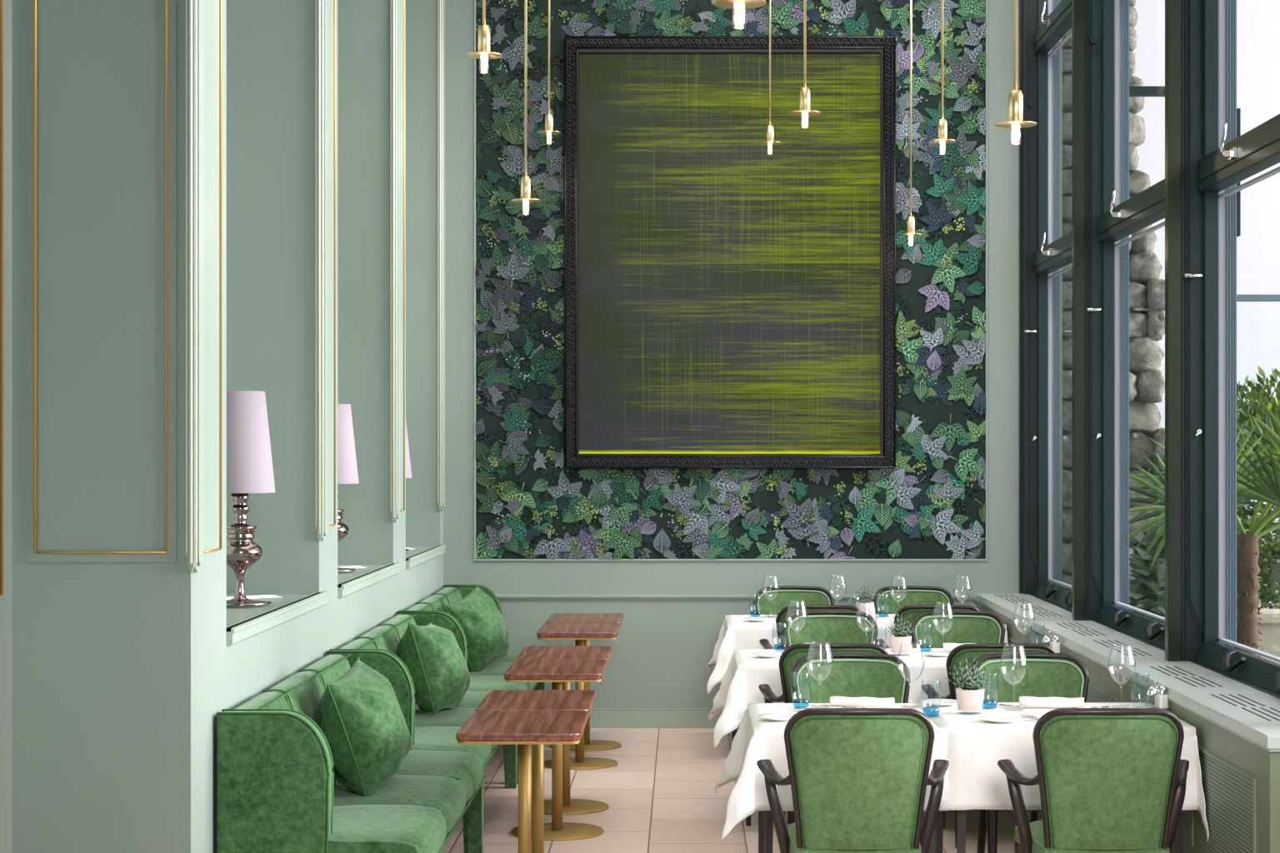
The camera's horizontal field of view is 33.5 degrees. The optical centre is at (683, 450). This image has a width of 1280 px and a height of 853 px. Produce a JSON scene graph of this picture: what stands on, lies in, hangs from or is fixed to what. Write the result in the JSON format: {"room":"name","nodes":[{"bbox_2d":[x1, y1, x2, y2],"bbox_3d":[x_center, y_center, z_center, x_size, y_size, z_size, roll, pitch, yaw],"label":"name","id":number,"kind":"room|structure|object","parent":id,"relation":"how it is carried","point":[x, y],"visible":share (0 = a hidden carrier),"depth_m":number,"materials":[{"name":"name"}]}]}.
{"room":"restaurant","nodes":[
{"label":"restaurant","id":0,"kind":"room"},
{"bbox_2d":[0,0,443,852],"bbox_3d":[-1.944,-1.080,5.840,0.912,5.600,14.680,0,0,0],"label":"wall","id":1,"kind":"structure","parent":0,"point":[116,677],"depth_m":6.42,"materials":[{"name":"green paint"}]},
{"bbox_2d":[0,0,3,595],"bbox_3d":[-1.486,-1.772,4.630,0.007,4.175,0.007,0,0,0],"label":"trim","id":2,"kind":"structure","parent":1,"relation":"attached to","point":[1,1],"depth_m":4.63,"materials":[{"name":"brown"}]},
{"bbox_2d":[25,0,176,562],"bbox_3d":[-1.758,-1.762,6.415,0.455,4.197,0.010,0,0,0],"label":"trim","id":3,"kind":"structure","parent":1,"relation":"attached to","point":[169,555],"depth_m":6.42,"materials":[{"name":"paint"}]},
{"bbox_2d":[185,0,221,573],"bbox_3d":[-1.482,-1.750,6.612,0.036,4.240,0.423,0,0,0],"label":"trim","id":4,"kind":"structure","parent":1,"relation":"attached to","point":[195,552],"depth_m":6.41,"materials":[{"name":"green paint"}]},
{"bbox_2d":[226,590,329,646],"bbox_3d":[-1.806,0.608,7.850,0.688,0.059,1.860,0,0,0],"label":"trim","id":5,"kind":"structure","parent":1,"relation":"attached to","point":[243,623],"depth_m":7.75,"materials":[{"name":"green paint"}]},
{"bbox_2d":[226,390,274,606],"bbox_3d":[-1.667,0.177,7.990,0.262,0.800,0.262,0,0,19],"label":"table lamp","id":6,"kind":"object","parent":5,"relation":"on","point":[249,462],"visible":0.82,"depth_m":7.91,"materials":[{"name":"fabric"}]},
{"bbox_2d":[315,0,335,541],"bbox_3d":[-1.482,-1.750,8.857,0.036,4.240,0.393,0,0,0],"label":"trim","id":7,"kind":"structure","parent":1,"relation":"attached to","point":[322,525],"depth_m":8.67,"materials":[{"name":"green paint"}]},
{"bbox_2d":[337,562,400,599],"bbox_3d":[-1.806,0.608,10.075,0.688,0.059,1.850,0,0,0],"label":"trim","id":8,"kind":"structure","parent":1,"relation":"attached to","point":[348,582],"depth_m":10.02,"materials":[{"name":"green paint"}]},
{"bbox_2d":[337,404,359,572],"bbox_3d":[-1.690,0.177,10.200,0.262,0.800,0.262,0,0,19],"label":"table lamp","id":9,"kind":"object","parent":8,"relation":"on","point":[347,460],"visible":0.25,"depth_m":10.13,"materials":[{"name":"fabric"}]},
{"bbox_2d":[390,0,404,523],"bbox_3d":[-1.482,-1.750,11.088,0.036,4.240,0.413,0,0,0],"label":"trim","id":10,"kind":"structure","parent":1,"relation":"attached to","point":[395,4],"depth_m":10.89,"materials":[{"name":"green paint"}]},
{"bbox_2d":[405,545,445,569],"bbox_3d":[-1.806,0.608,12.240,0.688,0.059,1.700,0,0,0],"label":"trim","id":11,"kind":"structure","parent":1,"relation":"attached to","point":[417,556],"depth_m":12.21,"materials":[{"name":"green paint"}]},
{"bbox_2d":[437,0,444,511],"bbox_3d":[-1.482,-1.750,13.023,0.036,4.240,0.104,0,0,0],"label":"trim","id":12,"kind":"structure","parent":1,"relation":"attached to","point":[441,3],"depth_m":12.98,"materials":[{"name":"green paint"}]},
{"bbox_2d":[440,728,1042,852],"bbox_3d":[-0.025,1.770,5.965,4.750,0.100,14.930,0,0,0],"label":"floor","id":13,"kind":"structure","parent":0,"point":[660,796],"depth_m":10.36,"materials":[{"name":"tile"}]},
{"bbox_2d":[216,654,486,852],"bbox_3d":[-1.144,1.274,7.737,0.664,0.893,2.046,0,0,0],"label":"banquette","id":14,"kind":"object","parent":13,"relation":"on","point":[278,791],"visible":0.78,"depth_m":6.72,"materials":[{"name":"green fabric"}]},
{"bbox_2d":[313,657,412,797],"bbox_3d":[-1.162,1.008,7.721,0.368,0.476,0.413,0,0,-15],"label":"cushion","id":15,"kind":"object","parent":14,"relation":"on","point":[360,717],"visible":0.95,"depth_m":7.55,"materials":[{"name":"green fabric"}]},
{"bbox_2d":[325,614,516,852],"bbox_3d":[-1.159,1.274,9.837,0.634,0.893,2.126,0,0,0],"label":"banquette","id":16,"kind":"object","parent":13,"relation":"on","point":[376,648],"visible":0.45,"depth_m":9.17,"materials":[{"name":"green fabric"}]},
{"bbox_2d":[395,622,469,714],"bbox_3d":[-1.165,1.008,9.880,0.319,0.450,0.459,0,0,10],"label":"cushion","id":17,"kind":"object","parent":16,"relation":"on","point":[432,654],"visible":0.9,"depth_m":9.71,"materials":[{"name":"green fabric"}]},
{"bbox_2d":[395,585,544,784],"bbox_3d":[-1.159,1.274,12.010,0.634,0.893,2.192,0,0,0],"label":"banquette","id":18,"kind":"object","parent":13,"relation":"on","point":[431,609],"visible":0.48,"depth_m":11.46,"materials":[{"name":"green fabric"}]},
{"bbox_2d":[444,585,509,672],"bbox_3d":[-1.166,1.015,11.952,0.386,0.490,0.378,0,0,-9],"label":"cushion","id":19,"kind":"object","parent":18,"relation":"on","point":[487,633],"visible":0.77,"depth_m":11.80,"materials":[{"name":"green fabric"}]},
{"bbox_2d":[455,710,588,852],"bbox_3d":[-0.568,1.345,7.610,0.430,0.750,0.650,0,0,0],"label":"bistro table","id":20,"kind":"object","parent":13,"relation":"on","point":[524,729],"visible":1,"depth_m":7.58,"materials":[{"name":"brown wood"}]},
{"bbox_2d":[475,690,595,852],"bbox_3d":[-0.568,1.345,8.290,0.430,0.750,0.650,0,0,0],"label":"bistro table","id":21,"kind":"object","parent":13,"relation":"on","point":[496,700],"visible":0.78,"depth_m":8.27,"materials":[{"name":"wood"}]},
{"bbox_2d":[504,659,607,840],"bbox_3d":[-0.568,1.345,9.570,0.430,0.750,0.650,0,0,0],"label":"bistro table","id":22,"kind":"object","parent":13,"relation":"on","point":[557,672],"visible":0.83,"depth_m":9.54,"materials":[{"name":"wood"}]},
{"bbox_2d":[515,645,611,815],"bbox_3d":[-0.568,1.345,10.230,0.430,0.750,0.650,0,0,0],"label":"bistro table","id":23,"kind":"object","parent":13,"relation":"on","point":[570,807],"visible":0.56,"depth_m":10.21,"materials":[{"name":"wood"}]},
{"bbox_2d":[536,623,620,769],"bbox_3d":[-0.568,1.345,11.650,0.430,0.750,0.650,0,0,0],"label":"bistro table","id":24,"kind":"object","parent":13,"relation":"on","point":[579,632],"visible":0.83,"depth_m":11.57,"materials":[{"name":"wood"}]},
{"bbox_2d":[545,613,624,751],"bbox_3d":[-0.568,1.345,12.360,0.430,0.750,0.650,0,0,0],"label":"bistro table","id":25,"kind":"object","parent":13,"relation":"on","point":[589,745],"visible":0.59,"depth_m":12.34,"materials":[{"name":"wood"}]},
{"bbox_2d":[731,727,739,741],"bbox_3d":[0.588,1.349,12.220,0.668,0.742,0.792,0,0,0],"label":"dining table","id":26,"kind":"object","parent":13,"relation":"on","point":[733,732],"visible":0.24,"depth_m":12.56,"materials":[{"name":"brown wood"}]},
{"bbox_2d":[706,615,779,694],"bbox_3d":[0.528,1.159,12.221,0.797,0.370,1.036,0,0,0],"label":"tablecloth","id":27,"kind":"object","parent":26,"relation":"on","point":[736,632],"visible":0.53,"depth_m":11.82,"materials":[{"name":"white fabric"}]},
{"bbox_2d":[745,815,750,825],"bbox_3d":[0.588,1.349,10.065,0.668,0.742,0.722,0,0,0],"label":"dining table","id":28,"kind":"object","parent":13,"relation":"on","point":[748,818],"visible":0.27,"depth_m":9.74,"materials":[{"name":"brown wood"}]},
{"bbox_2d":[707,649,784,748],"bbox_3d":[0.524,1.159,10.068,0.805,0.370,0.964,0,0,0],"label":"tablecloth","id":29,"kind":"object","parent":28,"relation":"on","point":[746,672],"visible":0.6,"depth_m":9.69,"materials":[{"name":"white fabric"}]},
{"bbox_2d":[753,585,834,614],"bbox_3d":[0.675,1.277,12.806,0.648,0.892,0.543,0,0,0],"label":"armchair","id":30,"kind":"object","parent":13,"relation":"on","point":[797,595],"visible":0.28,"depth_m":13.02,"materials":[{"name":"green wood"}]},
{"bbox_2d":[759,605,861,649],"bbox_3d":[0.745,1.277,11.694,0.648,0.892,0.543,0,0,0],"label":"armchair","id":31,"kind":"object","parent":13,"relation":"on","point":[782,617],"visible":0.2,"depth_m":11.46,"materials":[{"name":"brown wood"}]},
{"bbox_2d":[758,643,888,824],"bbox_3d":[0.659,1.277,9.414,0.648,0.892,0.543,0,0,0],"label":"armchair","id":32,"kind":"object","parent":13,"relation":"on","point":[793,653],"visible":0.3,"depth_m":9.19,"materials":[{"name":"brown wood"}]},
{"bbox_2d":[783,610,878,648],"bbox_3d":[0.762,1.277,10.806,0.648,0.892,0.543,0,0,0],"label":"armchair","id":33,"kind":"object","parent":13,"relation":"on","point":[842,627],"visible":0.25,"depth_m":11.01,"materials":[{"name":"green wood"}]},
{"bbox_2d":[758,810,935,852],"bbox_3d":[0.588,1.349,7.825,0.668,0.742,0.742,0,0,0],"label":"dining table","id":34,"kind":"object","parent":13,"relation":"on","point":[765,819],"visible":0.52,"depth_m":7.49,"materials":[{"name":"brown wood"}]},
{"bbox_2d":[714,703,948,839],"bbox_3d":[0.524,1.159,7.830,0.805,0.370,0.995,0,0,0],"label":"tablecloth","id":35,"kind":"object","parent":34,"relation":"on","point":[757,738],"visible":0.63,"depth_m":7.44,"materials":[{"name":"white fabric"}]},
{"bbox_2d":[805,642,834,706],"bbox_3d":[0.518,0.847,8.050,0.105,0.242,0.105,0,0,0],"label":"wine glass","id":36,"kind":"object","parent":35,"relation":"on","point":[810,642],"visible":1,"depth_m":8.05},
{"bbox_2d":[805,642,834,680],"bbox_3d":[0.518,0.800,8.050,0.105,0.148,0.105,0,0,0],"label":"bowl","id":37,"kind":"object","parent":36,"relation":"on","point":[810,642],"depth_m":8.05,"materials":[{"name":"clear glass"}]},
{"bbox_2d":[830,696,894,708],"bbox_3d":[0.674,0.949,8.018,0.242,0.038,0.051,0,0,13],"label":"rolled napkin","id":38,"kind":"object","parent":35,"relation":"on","point":[834,701],"visible":1,"depth_m":8.00,"materials":[{"name":"white fabric"}]},
{"bbox_2d":[896,642,924,707],"bbox_3d":[0.859,0.847,8.030,0.105,0.242,0.105,0,0,0],"label":"wine glass","id":39,"kind":"object","parent":35,"relation":"on","point":[901,642],"visible":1,"depth_m":8.03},
{"bbox_2d":[896,642,924,681],"bbox_3d":[0.859,0.800,8.030,0.105,0.148,0.105,0,0,0],"label":"bowl","id":40,"kind":"object","parent":39,"relation":"on","point":[901,642],"depth_m":8.03,"materials":[{"name":"clear glass"}]},
{"bbox_2d":[790,652,910,703],"bbox_3d":[0.683,1.277,8.486,0.648,0.892,0.543,0,0,0],"label":"armchair","id":41,"kind":"object","parent":13,"relation":"on","point":[852,674],"visible":0.29,"depth_m":8.69,"materials":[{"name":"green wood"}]},
{"bbox_2d":[756,708,949,852],"bbox_3d":[0.572,1.277,7.104,0.648,0.892,0.543,0,0,0],"label":"armchair","id":42,"kind":"object","parent":13,"relation":"on","point":[858,779],"visible":1,"depth_m":6.89,"materials":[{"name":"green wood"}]},
{"bbox_2d":[873,585,953,614],"bbox_3d":[1.405,1.277,12.806,0.648,0.892,0.543,0,0,0],"label":"armchair","id":43,"kind":"object","parent":13,"relation":"on","point":[914,596],"visible":0.23,"depth_m":13.02,"materials":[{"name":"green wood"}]},
{"bbox_2d":[876,605,979,648],"bbox_3d":[1.385,1.277,11.694,0.648,0.892,0.543,0,0,0],"label":"armchair","id":44,"kind":"object","parent":13,"relation":"on","point":[907,612],"visible":0.12,"depth_m":11.45,"materials":[{"name":"brown wood"}]},
{"bbox_2d":[910,610,1005,648],"bbox_3d":[1.420,1.277,10.806,0.648,0.892,0.543,0,0,0],"label":"armchair","id":45,"kind":"object","parent":13,"relation":"on","point":[972,627],"visible":0.35,"depth_m":11.01,"materials":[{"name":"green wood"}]},
{"bbox_2d":[921,643,1055,848],"bbox_3d":[1.386,1.277,9.414,0.648,0.892,0.543,0,0,0],"label":"armchair","id":46,"kind":"object","parent":13,"relation":"on","point":[970,653],"visible":0.23,"depth_m":9.18,"materials":[{"name":"brown wood"}]},
{"bbox_2d":[968,652,1089,852],"bbox_3d":[1.410,1.277,8.486,0.648,0.892,0.543,0,0,0],"label":"armchair","id":47,"kind":"object","parent":13,"relation":"on","point":[1048,675],"visible":0.18,"depth_m":8.69,"materials":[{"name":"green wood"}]},
{"bbox_2d":[935,810,1182,852],"bbox_3d":[1.363,1.349,7.825,0.859,0.742,0.742,0,0,0],"label":"dining table","id":48,"kind":"object","parent":13,"relation":"on","point":[961,815],"visible":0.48,"depth_m":7.49,"materials":[{"name":"brown wood"}]},
{"bbox_2d":[916,702,1209,842],"bbox_3d":[1.358,1.162,7.827,0.916,0.382,0.996,0,0,0],"label":"tablecloth","id":49,"kind":"object","parent":48,"relation":"on","point":[976,746],"visible":0.39,"depth_m":7.44,"materials":[{"name":"white fabric"}]},
{"bbox_2d":[944,659,995,713],"bbox_3d":[1.059,0.866,7.840,0.192,0.204,0.179,0,0,-19],"label":"potted succulent","id":50,"kind":"object","parent":49,"relation":"on","point":[969,695],"visible":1,"depth_m":7.82,"materials":[{"name":"ceramic"}]},
{"bbox_2d":[955,687,984,713],"bbox_3d":[1.059,0.924,7.850,0.107,0.088,0.107,0,0,0],"label":"pot","id":51,"kind":"object","parent":50,"relation":"on","point":[967,698],"depth_m":7.81,"materials":[{"name":"white ceramic"}]},
{"bbox_2d":[979,715,1022,723],"bbox_3d":[1.135,0.961,7.600,0.152,0.014,0.152,0,0,0],"label":"plate","id":52,"kind":"object","parent":49,"relation":"on","point":[992,718],"visible":1,"depth_m":7.61,"materials":[{"name":"white ceramic"}]},
{"bbox_2d":[1000,645,1028,710],"bbox_3d":[1.235,0.847,7.940,0.105,0.242,0.105,0,0,0],"label":"wine glass","id":53,"kind":"object","parent":49,"relation":"on","point":[1004,645],"visible":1,"depth_m":7.93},
{"bbox_2d":[1000,645,1028,684],"bbox_3d":[1.235,0.800,7.940,0.105,0.148,0.105,0,0,0],"label":"bowl","id":54,"kind":"object","parent":53,"relation":"on","point":[1004,645],"depth_m":7.94,"materials":[{"name":"clear glass"}]},
{"bbox_2d":[1019,696,1084,708],"bbox_3d":[1.389,0.949,8.018,0.242,0.038,0.051,0,0,11],"label":"rolled napkin","id":55,"kind":"object","parent":49,"relation":"on","point":[1023,701],"visible":1,"depth_m":8.00,"materials":[{"name":"white fabric"}]},
{"bbox_2d":[1107,644,1135,708],"bbox_3d":[1.640,0.847,7.950,0.105,0.242,0.105,0,0,0],"label":"wine glass","id":56,"kind":"object","parent":49,"relation":"on","point":[1112,644],"visible":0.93,"depth_m":7.95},
{"bbox_2d":[1107,644,1135,683],"bbox_3d":[1.640,0.800,7.950,0.105,0.148,0.105,0,0,0],"label":"bowl","id":57,"kind":"object","parent":56,"relation":"on","point":[1112,644],"depth_m":7.94,"materials":[{"name":"clear glass"}]},
{"bbox_2d":[1145,680,1169,710],"bbox_3d":[1.766,0.913,7.930,0.090,0.110,0.050,0,0,-29],"label":"cruet","id":58,"kind":"object","parent":49,"relation":"on","point":[1160,693],"visible":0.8,"depth_m":7.92,"materials":[{"name":"silver metal"}]},
{"bbox_2d":[1155,685,1168,709],"bbox_3d":[1.787,0.919,7.941,0.047,0.085,0.047,0,0,0],"label":"jar","id":59,"kind":"object","parent":58,"relation":"on","point":[1161,697],"depth_m":7.93,"materials":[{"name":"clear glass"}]},
{"bbox_2d":[997,708,1189,852],"bbox_3d":[1.383,1.277,7.104,0.648,0.892,0.543,0,0,0],"label":"armchair","id":60,"kind":"object","parent":13,"relation":"on","point":[1109,780],"visible":1,"depth_m":6.89,"materials":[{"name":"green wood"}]},
{"bbox_2d":[975,593,1279,852],"bbox_3d":[1.983,1.301,9.877,0.354,0.838,6.604,0,0,0],"label":"radiator cover","id":61,"kind":"object","parent":13,"relation":"on","point":[1237,724],"visible":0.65,"depth_m":7.55,"materials":[{"name":"paint"}]},
{"bbox_2d":[1086,686,1114,702],"bbox_3d":[1.821,1.232,9.315,0.004,0.355,0.810,0,0,0],"label":"grille","id":62,"kind":"object","parent":61,"relation":"attached to","point":[1095,694],"depth_m":9.28,"materials":[{"name":"metal"}]},
{"bbox_2d":[1193,750,1252,852],"bbox_3d":[1.821,1.232,7.175,0.004,0.355,0.810,0,0,0],"label":"grille","id":63,"kind":"object","parent":61,"relation":"attached to","point":[1227,785],"depth_m":7.14,"materials":[{"name":"metal"}]},
{"bbox_3d":[1.363,1.349,10.065,0.859,0.742,0.722,0,0,0],"label":"dining table","id":64,"kind":"object","parent":13,"relation":"on","visible":0},
{"bbox_2d":[884,648,951,703],"bbox_3d":[1.357,1.161,10.073,0.915,0.383,0.960,0,0,0],"label":"tablecloth","id":65,"kind":"object","parent":64,"relation":"on","point":[935,669],"visible":0.12,"depth_m":9.70,"materials":[{"name":"white fabric"}]},
{"bbox_2d":[884,613,921,653],"bbox_3d":[1.038,0.866,10.075,0.179,0.204,0.192,0,0,14],"label":"potted succulent","id":66,"kind":"object","parent":65,"relation":"on","point":[899,636],"visible":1,"depth_m":10.05,"materials":[{"name":"ceramic"}]},
{"bbox_2d":[889,635,911,653],"bbox_3d":[1.030,0.924,10.080,0.107,0.088,0.107,0,0,0],"label":"pot","id":67,"kind":"object","parent":66,"relation":"on","point":[895,641],"depth_m":10.04,"materials":[{"name":"white ceramic"}]},
{"bbox_3d":[1.363,1.349,12.220,0.859,0.742,0.792,0,0,0],"label":"dining table","id":68,"kind":"object","parent":13,"relation":"on","visible":0},
{"bbox_2d":[871,614,1008,647],"bbox_3d":[1.357,1.161,12.220,0.915,0.383,1.039,0,0,0],"label":"tablecloth","id":69,"kind":"object","parent":68,"relation":"on","point":[882,633],"visible":0.06,"depth_m":11.82,"materials":[{"name":"white fabric"}]},
{"bbox_2d":[850,584,879,617],"bbox_3d":[1.059,0.866,12.304,0.179,0.204,0.192,0,0,-44],"label":"potted succulent","id":70,"kind":"object","parent":69,"relation":"on","point":[864,604],"visible":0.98,"depth_m":12.27,"materials":[{"name":"green plant"}]},
{"bbox_2d":[855,602,874,617],"bbox_3d":[1.050,0.924,12.300,0.107,0.088,0.107,0,0,0],"label":"pot","id":71,"kind":"object","parent":70,"relation":"on","point":[867,607],"depth_m":12.26,"materials":[{"name":"white ceramic"}]},
{"bbox_2d":[443,0,1062,708],"bbox_3d":[-0.025,-1.080,13.305,4.750,5.600,0.250,0,0,0],"label":"wall","id":72,"kind":"structure","parent":0,"point":[662,650],"depth_m":13.18,"materials":[{"name":"green paint"}]},
{"bbox_2d":[590,708,722,728],"bbox_3d":[0.164,1.659,13.172,3.303,0.122,0.016,0,0,0],"label":"baseboard","id":73,"kind":"structure","parent":72,"relation":"attached to","point":[599,717],"depth_m":13.16,"materials":[{"name":"green paint"}]},
{"bbox_2d":[564,35,895,468],"bbox_3d":[0.287,-1.224,13.127,2.046,2.668,0.066,0,0,0],"label":"framed painting","id":74,"kind":"object","parent":72,"relation":"attached to","point":[729,302],"visible":1,"depth_m":13.13,"materials":[{"name":"black wood"}]},
{"bbox_2d":[475,0,985,559],"bbox_3d":[0.294,-1.229,13.170,3.161,3.802,0.016,0,0,0],"label":"wallpaper","id":75,"kind":"object","parent":72,"relation":"attached to","point":[932,505],"visible":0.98,"depth_m":13.17},
{"bbox_2d":[474,0,987,560],"bbox_3d":[0.294,-1.598,13.174,3.185,4.564,0.012,0,0,0],"label":"trim","id":76,"kind":"structure","parent":72,"relation":"attached to","point":[475,559],"depth_m":13.17,"materials":[{"name":"green paint"}]},
{"bbox_2d":[495,595,974,599],"bbox_3d":[0.164,0.908,13.170,3.303,0.032,0.020,0,0,0],"label":"trim","id":77,"kind":"structure","parent":72,"relation":"attached to","point":[498,597],"depth_m":13.16,"materials":[{"name":"green paint"}]},
{"bbox_2d":[1028,594,1279,699],"bbox_3d":[2.235,-1.080,9.940,0.230,5.600,6.480,0,0,0],"label":"wall","id":78,"kind":"structure","parent":0,"point":[1204,666],"depth_m":8.89,"materials":[{"name":"teal paint"}]},
{"bbox_2d":[1019,0,1037,594],"bbox_3d":[2.160,-1.249,13.111,0.160,4.262,0.138,0,0,0],"label":"trim","id":79,"kind":"structure","parent":78,"relation":"attached to","point":[1027,8],"depth_m":13.05,"materials":[{"name":"black metal"}]},
{"bbox_2d":[1024,0,1071,609],"bbox_3d":[2.200,-1.249,12.111,0.220,4.262,1.902,0,0,0],"label":"window","id":80,"kind":"structure","parent":78,"relation":"in","point":[1053,253],"depth_m":13.02,"materials":[{"name":"teal paint"}]},
{"bbox_2d":[1071,0,1102,620],"bbox_3d":[2.135,-1.249,11.100,0.210,4.262,0.120,0,0,0],"label":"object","id":81,"kind":"structure","parent":78,"relation":"attached to","point":[1087,15],"depth_m":11.04,"materials":[{"name":"grey metal"}]},
{"bbox_2d":[1086,0,1164,648],"bbox_3d":[2.200,-1.249,10.036,0.220,4.262,2.032,0,0,0],"label":"window","id":82,"kind":"structure","parent":78,"relation":"in","point":[1122,217],"depth_m":11.01,"materials":[{"name":"teal paint"}]},
{"bbox_2d":[1165,0,1202,661],"bbox_3d":[2.135,-1.249,8.960,0.210,4.262,0.120,0,0,0],"label":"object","id":83,"kind":"structure","parent":78,"relation":"attached to","point":[1183,18],"depth_m":8.90,"materials":[{"name":"grey metal"}]},
{"bbox_2d":[1184,0,1279,694],"bbox_3d":[2.200,-1.249,7.896,0.220,4.262,2.032,0,0,0],"label":"window","id":84,"kind":"structure","parent":78,"relation":"in","point":[1227,160],"depth_m":8.87,"materials":[{"name":"teal paint"}]},
{"bbox_2d":[1236,108,1240,237],"bbox_3d":[2.395,-1.220,9.330,0.090,0.560,0.060,0,0,0],"label":"trim","id":85,"kind":"structure","parent":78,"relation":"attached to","point":[1238,110],"depth_m":9.30,"materials":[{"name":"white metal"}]},
{"bbox_3d":[-0.025,-3.930,5.965,4.750,0.100,14.930,0,0,0],"label":"ceiling","id":86,"kind":"structure","parent":0,"visible":0},
{"bbox_2d":[465,0,503,74],"bbox_3d":[-0.740,-2.641,7.900,0.140,2.478,0.140,0,0,0],"label":"pendant lamp","id":87,"kind":"object","parent":86,"relation":"hanging from","point":[483,52],"visible":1,"depth_m":7.89,"materials":[{"name":"gold metal"}]},
{"bbox_2d":[477,25,490,51],"bbox_3d":[-0.740,-1.526,7.900,0.047,0.108,0.047,0,0,0],"label":"socket","id":88,"kind":"object","parent":87,"relation":"attached to","point":[483,31],"depth_m":7.88,"materials":[{"name":"gold metal"}]},
{"bbox_2d":[510,0,540,214],"bbox_3d":[-0.734,-2.489,9.900,0.140,2.782,0.140,0,0,0],"label":"pendant lamp","id":89,"kind":"object","parent":86,"relation":"hanging from","point":[525,198],"visible":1,"depth_m":9.89,"materials":[{"name":"gold metal"}]},
{"bbox_2d":[537,0,560,144],"bbox_3d":[-0.777,-2.827,12.300,0.140,2.107,0.140,0,0,0],"label":"pendant lamp","id":90,"kind":"object","parent":86,"relation":"hanging from","point":[549,132],"visible":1,"depth_m":12.30,"materials":[{"name":"gold metal"}]},
{"bbox_2d":[711,0,766,29],"bbox_3d":[0.142,-2.475,5.400,0.140,2.810,0.140,0,0,0],"label":"pendant lamp","id":91,"kind":"object","parent":86,"relation":"hanging from","point":[738,6],"visible":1,"depth_m":5.39,"materials":[{"name":"gold metal"}]},
{"bbox_2d":[758,0,781,154],"bbox_3d":[0.518,-2.825,12.700,0.140,2.109,0.140,0,0,0],"label":"pendant lamp","id":92,"kind":"object","parent":86,"relation":"hanging from","point":[769,142],"visible":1,"depth_m":12.70,"materials":[{"name":"gold metal"}]},
{"bbox_2d":[789,0,820,127],"bbox_3d":[0.538,-2.653,9.400,0.140,2.454,0.140,0,0,0],"label":"pendant lamp","id":93,"kind":"object","parent":86,"relation":"hanging from","point":[804,111],"visible":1,"depth_m":9.39,"materials":[{"name":"gold metal"}]},
{"bbox_2d":[800,87,809,109],"bbox_3d":[0.538,-1.551,9.400,0.047,0.108,0.047,0,0,0],"label":"socket","id":94,"kind":"object","parent":93,"relation":"attached to","point":[804,92],"depth_m":9.38,"materials":[{"name":"gold metal"}]},
{"bbox_2d":[899,0,922,245],"bbox_3d":[1.360,-2.551,12.700,0.140,2.657,0.140,0,0,0],"label":"pendant lamp","id":95,"kind":"object","parent":86,"relation":"hanging from","point":[910,220],"visible":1,"depth_m":12.70,"materials":[{"name":"gold metal"}]},
{"bbox_2d":[929,0,956,154],"bbox_3d":[1.317,-2.692,10.800,0.140,2.376,0.140,0,0,0],"label":"pendant lamp","id":96,"kind":"object","parent":86,"relation":"hanging from","point":[942,139],"visible":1,"depth_m":10.79,"materials":[{"name":"gold metal"}]},
{"bbox_2d":[994,0,1037,145],"bbox_3d":[1.095,-2.443,7.000,0.140,2.874,0.140,0,0,0],"label":"pendant lamp","id":97,"kind":"object","parent":86,"relation":"hanging from","point":[1016,122],"visible":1,"depth_m":6.99,"materials":[{"name":"gold metal"}]},
{"bbox_2d":[1008,90,1023,120],"bbox_3d":[1.095,-1.131,7.000,0.047,0.108,0.047,0,0,0],"label":"socket","id":98,"kind":"object","parent":97,"relation":"attached to","point":[1016,97],"depth_m":6.98,"materials":[{"name":"gold metal"}]},
{"label":"outside","id":99,"kind":"structure","parent":0,"visible":0},
{"bbox_2d":[1239,512,1279,609],"bbox_3d":[21.180,1.790,31.000,37.640,0.100,58.000,0,0,0],"label":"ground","id":100,"kind":"structure","parent":99,"point":[1277,519],"depth_m":41.67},
{"bbox_2d":[1062,0,1164,609],"bbox_3d":[2.793,-1.352,14.028,0.816,6.375,1.146,0,0,0],"label":"stone wall","id":101,"kind":"structure","parent":100,"relation":"on","point":[1147,290],"depth_m":13.55,"materials":[{"name":"stone"}]},
{"bbox_2d":[1129,85,1164,96],"bbox_3d":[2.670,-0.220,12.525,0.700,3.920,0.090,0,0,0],"label":"crossbar","id":102,"kind":"object","parent":100,"relation":"on","point":[1134,91],"visible":0.07,"depth_m":12.50,"materials":[{"name":"teal paint"}]},
{"bbox_2d":[1127,518,1263,648],"bbox_3d":[3.085,0.981,12.959,0.868,1.521,0.870,0,0,0],"label":"shrub","id":103,"kind":"object","parent":100,"relation":"on","point":[1147,588],"visible":0.1,"depth_m":12.87,"materials":[{"name":"green plant"}]},
{"bbox_2d":[1129,396,1279,657],"bbox_3d":[3.281,0.673,12.153,1.636,2.133,1.417,0,0,31],"label":"fan palm","id":104,"kind":"object","parent":100,"relation":"on","point":[1257,471],"visible":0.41,"depth_m":12.13,"materials":[{"name":"green plant"}]},
{"bbox_2d":[1148,365,1279,609],"bbox_3d":[5.113,0.510,17.616,2.675,2.473,1.796,0,0,0],"label":"shrub","id":105,"kind":"object","parent":100,"relation":"on","point":[1270,551],"visible":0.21,"depth_m":17.32,"materials":[{"name":"green plant"}]},
{"bbox_2d":[1236,295,1279,301],"bbox_3d":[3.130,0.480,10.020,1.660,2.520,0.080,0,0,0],"label":"crossbar","id":106,"kind":"object","parent":100,"relation":"on","point":[1239,297],"visible":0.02,"depth_m":10.00,"materials":[{"name":"blue"}]},
{"bbox_2d":[1256,609,1279,664],"bbox_3d":[5.930,1.495,16.175,6.140,0.550,0.450,0,0,0],"label":"wall","id":107,"kind":"structure","parent":100,"relation":"on","point":[1270,629],"depth_m":16.00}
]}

